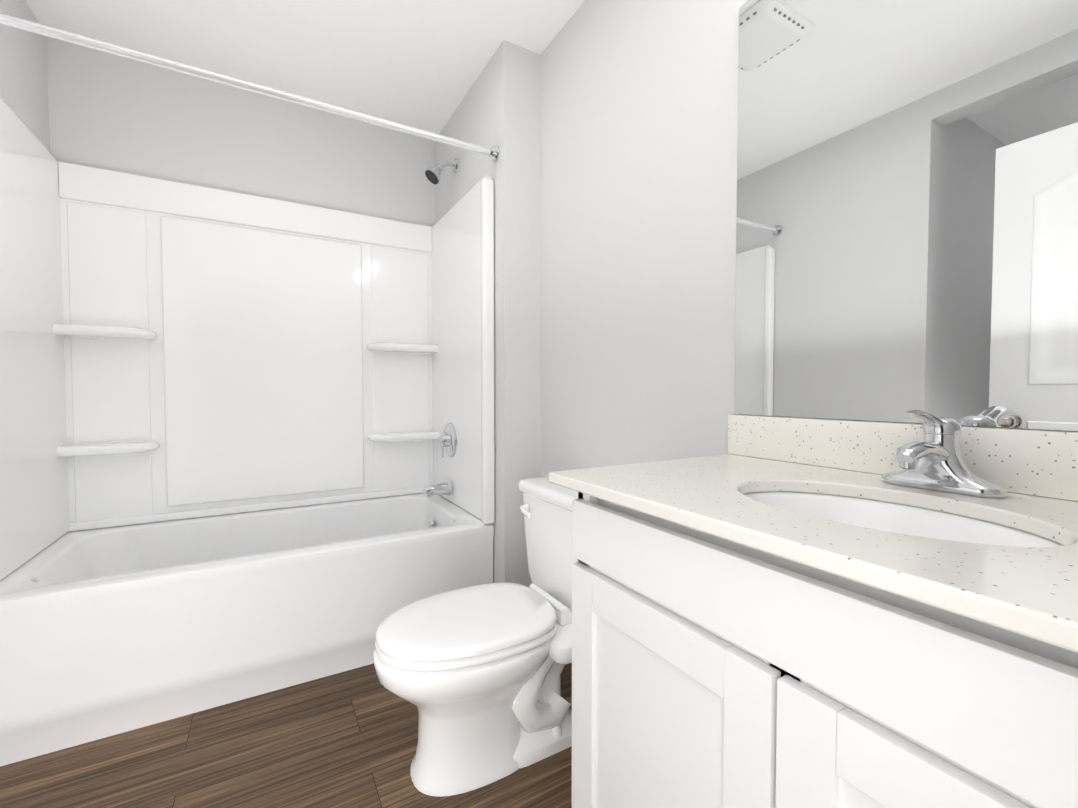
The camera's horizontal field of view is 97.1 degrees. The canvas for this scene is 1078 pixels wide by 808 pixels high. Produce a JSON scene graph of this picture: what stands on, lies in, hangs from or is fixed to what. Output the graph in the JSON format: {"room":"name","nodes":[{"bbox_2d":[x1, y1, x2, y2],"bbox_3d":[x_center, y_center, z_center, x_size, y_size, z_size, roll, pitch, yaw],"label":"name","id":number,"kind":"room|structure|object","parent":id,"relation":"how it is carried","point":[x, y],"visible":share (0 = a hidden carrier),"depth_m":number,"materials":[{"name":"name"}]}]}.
{"room":"bathroom","nodes":[
{"label":"bathroom","id":0,"kind":"room"},
{"bbox_2d":[0,0,49,151],"bbox_3d":[-1.627,-0.216,1.250,0.120,2.440,1.700,-1,2,-30],"label":"wall","id":1,"kind":"structure","parent":0,"point":[23,78],"depth_m":1.70,"materials":[{"name":"white paint"}]},
{"bbox_2d":[0,13,498,161],"bbox_3d":[-0.856,-1.026,1.581,1.568,0.062,0.062,-1,2,-30],"label":"shower curtain rod","id":2,"kind":"object","parent":1,"relation":"attached to","point":[88,42],"visible":1,"depth_m":1.50,"materials":[{"name":"white metal"}]},
{"bbox_2d":[47,37,434,226],"bbox_3d":[-1.166,-0.250,2.430,1.860,2.440,0.120,-1,2,-30],"label":"wall","id":3,"kind":"structure","parent":0,"point":[111,112],"depth_m":2.18,"materials":[{"name":"white paint"}]},
{"bbox_2d":[0,98,494,580],"bbox_3d":[-1.060,-0.222,1.957,1.562,1.468,0.798,-1,2,-30],"label":"shower surround","id":4,"kind":"object","parent":3,"relation":"attached to","point":[170,350],"visible":0.88,"depth_m":2.11,"materials":[{"name":"white plastic"}]},
{"bbox_2d":[423,481,452,497],"bbox_3d":[-0.510,0.427,2.379,0.144,0.068,0.062,-1,2,-30],"label":"tub spout","id":5,"kind":"object","parent":4,"relation":"attached to","point":[446,488],"visible":1,"depth_m":2.36,"materials":[{"name":"silver metal"}]},
{"bbox_2d":[438,423,456,457],"bbox_3d":[-0.472,0.182,2.393,0.058,0.173,0.172,-1,2,-30],"label":"shower valve","id":6,"kind":"object","parent":4,"relation":"attached to","point":[447,441],"visible":1,"depth_m":2.37,"materials":[{"name":"silver metal"}]},
{"bbox_2d":[0,663,571,807],"bbox_3d":[-0.787,1.067,0.144,3.530,0.060,4.520,-1,2,-30],"label":"floor","id":7,"kind":"structure","parent":0,"point":[347,739],"depth_m":1.32,"materials":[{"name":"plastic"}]},
{"bbox_2d":[0,493,493,766],"bbox_3d":[-1.063,0.748,1.990,1.562,0.470,0.786,-1,2,-30],"label":"bathtub","id":8,"kind":"object","parent":7,"relation":"on","point":[108,632],"visible":0.85,"depth_m":1.61,"materials":[{"name":"white plastic"}]},
{"bbox_2d":[373,476,577,796],"bbox_3d":[-0.085,0.636,1.405,0.772,0.727,0.508,-1,2,-30],"label":"toilet","id":9,"kind":"object","parent":7,"relation":"on","point":[472,674],"visible":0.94,"depth_m":1.27,"materials":[{"name":"white ceramic"}]},
{"bbox_2d":[572,492,1077,807],"bbox_3d":[0.493,0.591,0.686,0.511,0.859,0.851,-1,2,-30],"label":"bathroom vanity","id":10,"kind":"object","parent":7,"relation":"on","point":[710,671],"visible":0.81,"depth_m":0.54,"materials":[{"name":"white paint"}]},
{"bbox_2d":[549,414,1077,652],"bbox_3d":[0.473,0.101,0.677,0.542,0.119,0.883,-1,2,-30],"label":"countertop","id":11,"kind":"structure","parent":10,"relation":"on","point":[1031,592],"depth_m":0.68,"materials":[{"name":"stone"}]},
{"bbox_2d":[744,491,1062,546],"bbox_3d":[0.464,0.241,0.665,0.314,0.158,0.424,-1,2,-30],"label":"sink basin","id":12,"kind":"object","parent":11,"relation":"in","point":[895,518],"visible":0.19,"depth_m":0.74,"materials":[{"name":"white ceramic"}]},
{"bbox_2d":[882,410,1007,497],"bbox_3d":[0.605,0.072,0.743,0.155,0.128,0.160,-1,2,-30],"label":"faucet","id":13,"kind":"object","parent":11,"relation":"on","point":[933,459],"visible":1,"depth_m":0.74,"materials":[{"name":"silver metal"}]},
{"bbox_2d":[25,0,584,133],"bbox_3d":[-0.787,-1.442,0.072,3.530,0.080,4.520,-1,2,-30],"label":"ceiling","id":14,"kind":"structure","parent":0,"point":[420,64],"depth_m":1.90,"materials":[{"name":"white paint"}]},
{"bbox_2d":[435,40,539,586],"bbox_3d":[-0.288,-0.248,2.360,0.170,2.440,0.880,-1,2,-30],"label":"wall","id":15,"kind":"structure","parent":0,"point":[499,105],"depth_m":1.98,"materials":[{"name":"white paint"}]},
{"bbox_2d":[425,158,457,184],"bbox_3d":[-0.485,-1.154,2.347,0.154,0.144,0.084,-1,2,-30],"label":"shower head","id":16,"kind":"object","parent":15,"relation":"attached to","point":[433,175],"visible":1,"depth_m":2.33},
{"bbox_2d":[540,0,1077,476],"bbox_3d":[0.326,-0.226,1.589,0.120,2.440,2.830,-1,2,-30],"label":"wall","id":17,"kind":"structure","parent":0,"point":[638,160],"depth_m":1.49,"materials":[{"name":"white paint"}]},
{"bbox_2d":[734,0,1077,430],"bbox_3d":[0.709,-0.458,0.795,0.005,0.988,0.877,-1,2,-30],"label":"vanity mirror","id":18,"kind":"object","parent":17,"relation":"attached to","point":[907,210],"visible":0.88,"depth_m":0.86,"materials":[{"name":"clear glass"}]}
]}

